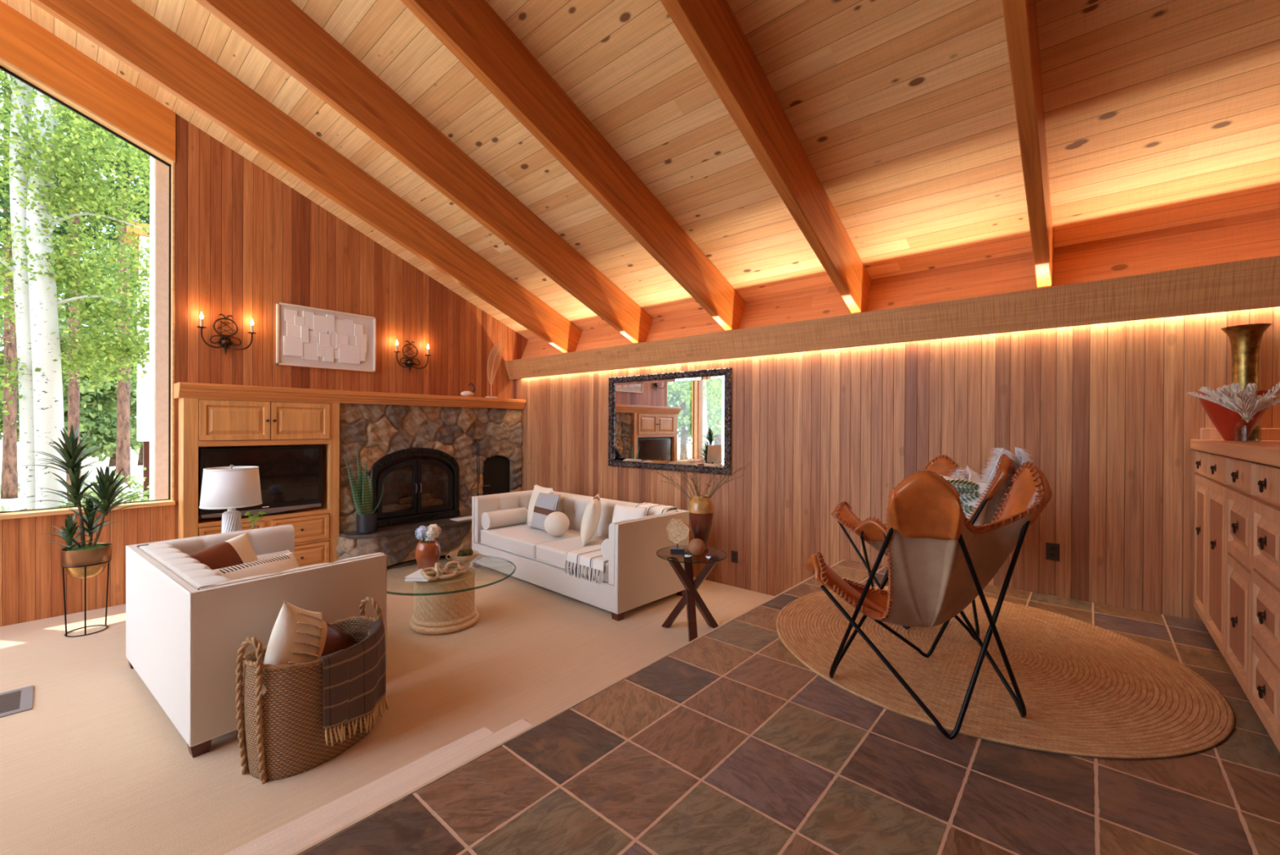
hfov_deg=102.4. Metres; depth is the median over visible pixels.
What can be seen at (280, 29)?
ceiling beam
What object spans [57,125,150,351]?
pine tree
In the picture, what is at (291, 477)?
television
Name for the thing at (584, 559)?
throw blanket
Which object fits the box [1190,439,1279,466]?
countertop
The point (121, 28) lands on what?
ceiling beam
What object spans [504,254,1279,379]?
ceiling beam
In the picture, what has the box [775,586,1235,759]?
jute rug
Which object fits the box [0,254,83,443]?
leafy tree
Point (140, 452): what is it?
leafy tree
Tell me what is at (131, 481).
shrub
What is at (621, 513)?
pillow
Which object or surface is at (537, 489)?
fringed pillow
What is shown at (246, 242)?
wall
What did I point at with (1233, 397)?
dried flowers
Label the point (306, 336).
artwork
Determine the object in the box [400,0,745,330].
ceiling beam
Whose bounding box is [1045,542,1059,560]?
wall outlet
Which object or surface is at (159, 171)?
window frame
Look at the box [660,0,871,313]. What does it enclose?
ceiling beam
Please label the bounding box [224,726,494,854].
step
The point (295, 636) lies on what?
pillow
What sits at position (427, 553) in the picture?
terracotta vase
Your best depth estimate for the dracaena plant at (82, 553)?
3.82 m
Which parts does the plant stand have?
leg, leg, leg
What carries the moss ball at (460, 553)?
in the footed bowl
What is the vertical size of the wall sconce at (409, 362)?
0.393 m
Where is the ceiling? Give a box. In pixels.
[0,0,1279,339]
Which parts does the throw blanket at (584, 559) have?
blanket seat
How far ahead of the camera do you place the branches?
4.02 m
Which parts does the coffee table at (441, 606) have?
glass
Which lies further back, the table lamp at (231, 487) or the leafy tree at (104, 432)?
the leafy tree at (104, 432)
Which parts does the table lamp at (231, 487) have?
lamp shade, trim, trim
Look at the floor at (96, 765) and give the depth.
2.78 m
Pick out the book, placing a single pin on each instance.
(416, 575)
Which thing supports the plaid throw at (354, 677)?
hanging from the seagrass basket
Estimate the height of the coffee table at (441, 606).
0.406 m
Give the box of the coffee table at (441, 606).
[386,554,515,634]
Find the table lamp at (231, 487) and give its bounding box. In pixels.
[199,464,262,533]
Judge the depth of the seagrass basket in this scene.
2.27 m
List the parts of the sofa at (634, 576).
leg, seat, leg, leg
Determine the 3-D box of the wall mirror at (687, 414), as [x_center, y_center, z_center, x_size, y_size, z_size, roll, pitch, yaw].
[0.259,-0.065,5.571,1.660,1.050,0.040,0,0,41]
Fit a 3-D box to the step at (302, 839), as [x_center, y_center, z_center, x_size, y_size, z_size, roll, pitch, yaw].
[-2.026,1.402,0.276,0.294,0.297,4.953,0,0,41]
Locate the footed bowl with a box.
[445,549,482,565]
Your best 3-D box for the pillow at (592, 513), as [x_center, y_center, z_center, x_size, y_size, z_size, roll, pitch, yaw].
[-0.471,0.889,4.978,0.192,0.468,0.464,0,0,0]
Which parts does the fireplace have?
glass door, insert frame, glass door, wood store door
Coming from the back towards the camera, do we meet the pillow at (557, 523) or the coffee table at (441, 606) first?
the pillow at (557, 523)
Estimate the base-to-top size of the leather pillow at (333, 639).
0.446 m
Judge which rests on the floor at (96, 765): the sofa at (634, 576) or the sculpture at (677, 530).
the sofa at (634, 576)
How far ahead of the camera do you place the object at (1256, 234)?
3.75 m
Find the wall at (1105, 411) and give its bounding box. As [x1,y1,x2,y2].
[512,306,1279,621]
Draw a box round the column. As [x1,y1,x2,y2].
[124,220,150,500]
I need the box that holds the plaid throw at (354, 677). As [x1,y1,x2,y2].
[320,617,388,746]
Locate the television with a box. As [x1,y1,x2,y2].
[198,444,322,518]
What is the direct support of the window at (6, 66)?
in the wall at (246, 242)
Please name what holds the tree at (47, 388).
on the ground
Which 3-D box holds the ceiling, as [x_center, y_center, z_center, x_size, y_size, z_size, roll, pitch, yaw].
[-0.984,-2.963,1.693,9.141,3.469,8.450,0,0,41]
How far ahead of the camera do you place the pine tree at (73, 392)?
10.36 m
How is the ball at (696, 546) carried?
on the side table at (691, 597)
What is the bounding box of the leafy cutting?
[244,511,266,528]
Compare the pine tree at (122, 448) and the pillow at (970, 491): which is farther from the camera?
the pine tree at (122, 448)
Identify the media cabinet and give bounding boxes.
[177,397,339,567]
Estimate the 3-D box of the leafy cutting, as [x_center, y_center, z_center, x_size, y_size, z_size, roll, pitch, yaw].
[-2.991,0.821,3.990,0.128,0.349,0.139,0,0,41]
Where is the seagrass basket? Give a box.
[235,596,383,783]
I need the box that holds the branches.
[648,452,750,502]
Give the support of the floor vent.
in the floor at (96, 765)
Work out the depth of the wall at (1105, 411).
3.73 m
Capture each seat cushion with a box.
[480,522,580,558]
[536,534,608,580]
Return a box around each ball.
[457,548,465,555]
[457,551,464,556]
[464,547,473,555]
[688,537,705,555]
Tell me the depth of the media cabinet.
4.98 m
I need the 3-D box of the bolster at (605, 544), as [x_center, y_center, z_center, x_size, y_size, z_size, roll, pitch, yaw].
[-0.093,1.023,4.470,0.187,0.187,0.508,0,0,43]
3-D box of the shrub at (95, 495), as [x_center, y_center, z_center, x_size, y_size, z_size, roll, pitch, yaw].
[-6.569,1.190,6.179,0.764,0.856,0.706,0,0,-7]
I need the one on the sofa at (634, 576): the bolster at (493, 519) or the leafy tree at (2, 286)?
the bolster at (493, 519)
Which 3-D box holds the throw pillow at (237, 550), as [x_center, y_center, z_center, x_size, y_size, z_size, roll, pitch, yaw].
[-2.679,0.924,3.285,0.196,0.416,0.549,0,0,14]
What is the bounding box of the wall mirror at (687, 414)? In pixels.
[608,367,732,475]
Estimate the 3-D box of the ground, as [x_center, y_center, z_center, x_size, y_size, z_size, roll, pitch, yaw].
[-25.028,1.486,21.858,53.559,0.001,60.000,0,0,41]
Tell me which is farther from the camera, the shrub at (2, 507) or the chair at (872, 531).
the shrub at (2, 507)
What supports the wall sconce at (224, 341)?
attached to the wall at (246, 242)
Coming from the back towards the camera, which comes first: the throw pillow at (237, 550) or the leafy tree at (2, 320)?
the leafy tree at (2, 320)
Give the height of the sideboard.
1.118 m
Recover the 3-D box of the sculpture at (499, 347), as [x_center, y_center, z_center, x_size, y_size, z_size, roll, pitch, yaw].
[-1.954,-0.777,6.969,0.080,0.769,0.266,0,0,41]
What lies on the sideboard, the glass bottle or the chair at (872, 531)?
the glass bottle
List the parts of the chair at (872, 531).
rod, rod, rod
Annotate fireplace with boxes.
[336,403,522,566]
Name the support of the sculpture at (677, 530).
on the side table at (691, 597)
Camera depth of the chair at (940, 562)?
1.96 m
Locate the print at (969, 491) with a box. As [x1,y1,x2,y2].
[946,478,980,515]
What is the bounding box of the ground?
[0,443,142,511]
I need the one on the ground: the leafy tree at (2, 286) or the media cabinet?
the leafy tree at (2, 286)
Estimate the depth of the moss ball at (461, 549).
4.27 m
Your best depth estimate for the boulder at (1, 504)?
6.10 m
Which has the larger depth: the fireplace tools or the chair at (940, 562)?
the fireplace tools
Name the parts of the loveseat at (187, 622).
leg, leg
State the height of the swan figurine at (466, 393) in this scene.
0.190 m
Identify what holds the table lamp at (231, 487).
on the table
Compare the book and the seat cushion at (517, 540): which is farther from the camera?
the seat cushion at (517, 540)
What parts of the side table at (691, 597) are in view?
leg, leg, glass, leg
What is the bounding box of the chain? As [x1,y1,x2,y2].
[420,560,467,580]
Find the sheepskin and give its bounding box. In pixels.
[948,447,1031,525]
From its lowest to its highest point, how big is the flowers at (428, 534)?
0.242 m
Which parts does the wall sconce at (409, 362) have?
arm, arm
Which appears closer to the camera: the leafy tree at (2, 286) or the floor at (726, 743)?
the floor at (726, 743)
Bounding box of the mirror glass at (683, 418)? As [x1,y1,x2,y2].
[615,377,722,464]
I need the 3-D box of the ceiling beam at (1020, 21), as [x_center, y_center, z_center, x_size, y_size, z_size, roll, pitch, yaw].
[0.204,-2.709,0.567,0.078,3.675,8.318,0,0,41]
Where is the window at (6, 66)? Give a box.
[0,57,175,519]
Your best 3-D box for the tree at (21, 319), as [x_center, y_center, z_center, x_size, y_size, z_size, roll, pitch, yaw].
[-7.803,-2.663,5.896,3.140,8.552,2.963,0,0,6]
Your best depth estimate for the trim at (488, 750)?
1.80 m
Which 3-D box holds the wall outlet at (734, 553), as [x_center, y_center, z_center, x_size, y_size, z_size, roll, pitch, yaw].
[0.919,1.260,5.015,0.072,0.114,0.010,0,0,41]
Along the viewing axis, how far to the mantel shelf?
5.36 m
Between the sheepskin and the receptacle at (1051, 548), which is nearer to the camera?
the sheepskin
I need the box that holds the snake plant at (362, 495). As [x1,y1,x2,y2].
[342,447,383,533]
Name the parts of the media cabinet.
panel, drawer, door, panel, panel, rail, rail, rail, rail, drawer, door, panel, panel, panel, drawer, rail, panel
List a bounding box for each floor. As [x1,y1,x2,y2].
[0,561,773,854]
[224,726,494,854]
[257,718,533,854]
[298,560,1279,854]
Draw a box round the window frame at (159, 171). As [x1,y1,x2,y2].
[149,155,168,500]
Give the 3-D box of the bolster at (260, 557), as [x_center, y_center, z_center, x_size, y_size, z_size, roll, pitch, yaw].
[-2.799,1.012,3.664,0.183,0.183,0.528,0,0,37]
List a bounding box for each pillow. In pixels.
[188,532,258,569]
[214,551,299,580]
[258,600,323,695]
[314,620,352,660]
[526,484,553,530]
[530,492,560,531]
[544,511,569,536]
[580,493,600,546]
[611,503,647,522]
[938,474,990,525]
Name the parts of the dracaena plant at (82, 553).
pot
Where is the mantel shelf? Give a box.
[173,382,526,408]
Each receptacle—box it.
[1048,546,1056,551]
[1048,552,1055,557]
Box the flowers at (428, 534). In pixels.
[414,524,441,542]
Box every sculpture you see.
[485,342,504,397]
[666,518,689,555]
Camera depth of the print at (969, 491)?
2.81 m
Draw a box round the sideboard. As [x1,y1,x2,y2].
[1190,427,1279,752]
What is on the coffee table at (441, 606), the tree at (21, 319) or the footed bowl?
the footed bowl
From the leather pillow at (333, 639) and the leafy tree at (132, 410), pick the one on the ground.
the leafy tree at (132, 410)
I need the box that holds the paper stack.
[449,515,471,520]
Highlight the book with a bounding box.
[404,568,444,581]
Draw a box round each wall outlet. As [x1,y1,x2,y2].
[731,550,737,563]
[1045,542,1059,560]
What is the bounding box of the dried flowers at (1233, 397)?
[1186,381,1279,422]
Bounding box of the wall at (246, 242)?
[0,113,528,626]
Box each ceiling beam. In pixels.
[29,0,582,352]
[195,0,653,343]
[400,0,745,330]
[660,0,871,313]
[1001,0,1053,288]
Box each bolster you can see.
[256,550,290,559]
[481,506,527,528]
[600,538,608,559]
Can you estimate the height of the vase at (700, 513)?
0.425 m
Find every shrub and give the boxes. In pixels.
[0,505,35,511]
[59,492,122,506]
[66,466,149,506]
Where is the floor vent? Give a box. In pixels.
[0,684,33,717]
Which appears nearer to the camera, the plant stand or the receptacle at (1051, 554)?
the receptacle at (1051, 554)
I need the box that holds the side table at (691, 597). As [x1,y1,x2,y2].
[656,544,727,641]
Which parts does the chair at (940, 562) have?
rod, rod, rod, rod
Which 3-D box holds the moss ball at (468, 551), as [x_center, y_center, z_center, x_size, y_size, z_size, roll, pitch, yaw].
[-1.424,1.038,4.276,0.071,0.072,0.072,0,0,41]
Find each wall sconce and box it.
[196,312,256,355]
[393,340,431,372]
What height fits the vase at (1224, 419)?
0.250 m
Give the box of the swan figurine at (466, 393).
[460,382,475,396]
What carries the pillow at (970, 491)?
on the chair at (872, 531)
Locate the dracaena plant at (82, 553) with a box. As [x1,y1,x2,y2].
[17,425,157,578]
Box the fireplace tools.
[474,439,480,495]
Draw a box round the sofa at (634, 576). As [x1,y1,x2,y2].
[471,489,688,621]
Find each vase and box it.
[415,538,439,568]
[688,493,713,551]
[1198,390,1271,440]
[1221,323,1271,440]
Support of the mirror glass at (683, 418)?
attached to the wall mirror at (687, 414)
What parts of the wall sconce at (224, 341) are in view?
arm, arm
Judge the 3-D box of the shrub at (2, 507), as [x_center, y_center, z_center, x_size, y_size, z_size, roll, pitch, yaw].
[-6.501,1.202,5.204,0.748,0.839,0.789,0,0,15]
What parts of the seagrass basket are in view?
rope handle, rope handle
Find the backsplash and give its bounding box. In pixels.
[1200,427,1279,440]
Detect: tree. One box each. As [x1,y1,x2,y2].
[0,69,137,509]
[0,71,115,498]
[0,71,150,508]
[0,77,150,505]
[0,102,150,489]
[0,209,137,471]
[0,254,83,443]
[0,258,141,466]
[0,288,61,426]
[17,324,142,476]
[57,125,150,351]
[62,219,147,465]
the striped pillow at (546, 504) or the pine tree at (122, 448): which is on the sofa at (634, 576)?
the striped pillow at (546, 504)
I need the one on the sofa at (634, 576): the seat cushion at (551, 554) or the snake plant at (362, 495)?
the seat cushion at (551, 554)
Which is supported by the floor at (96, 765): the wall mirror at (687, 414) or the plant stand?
the plant stand
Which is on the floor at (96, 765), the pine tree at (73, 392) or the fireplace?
the fireplace
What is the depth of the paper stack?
6.31 m
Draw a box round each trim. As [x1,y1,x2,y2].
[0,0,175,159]
[291,560,844,854]
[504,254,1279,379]
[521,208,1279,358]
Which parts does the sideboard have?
knob, knob, panel, drawer, panel, door, knob, knob, panel, drawer, panel, door, knob, knob, knob, panel, panel, door, drawer, panel, drawer, knob, knob, knob, knob, drawer, panel, drawer, drawer, panel, drawer, panel, panel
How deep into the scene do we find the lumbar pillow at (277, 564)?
3.12 m
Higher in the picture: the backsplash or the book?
the backsplash
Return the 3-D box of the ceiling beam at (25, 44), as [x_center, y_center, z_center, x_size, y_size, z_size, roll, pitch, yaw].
[-5.711,-3.518,3.095,0.170,2.171,4.343,0,0,41]
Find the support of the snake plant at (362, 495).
on the fireplace
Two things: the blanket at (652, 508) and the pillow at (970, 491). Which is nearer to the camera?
the pillow at (970, 491)
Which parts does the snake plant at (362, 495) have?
pot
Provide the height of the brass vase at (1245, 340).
0.602 m
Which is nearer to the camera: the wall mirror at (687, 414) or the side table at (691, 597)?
the side table at (691, 597)
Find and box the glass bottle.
[1234,417,1261,442]
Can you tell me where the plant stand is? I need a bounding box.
[60,560,111,636]
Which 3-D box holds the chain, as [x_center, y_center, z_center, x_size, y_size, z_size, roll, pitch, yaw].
[-1.492,1.083,3.950,0.210,0.120,0.378,0,0,41]
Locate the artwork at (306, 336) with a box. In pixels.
[275,302,376,372]
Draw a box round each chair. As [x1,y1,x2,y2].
[804,461,1052,739]
[831,453,1014,640]
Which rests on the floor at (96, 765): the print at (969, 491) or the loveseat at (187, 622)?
the loveseat at (187, 622)
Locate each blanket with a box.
[565,502,677,584]
[634,502,677,515]
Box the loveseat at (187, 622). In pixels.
[125,524,386,757]

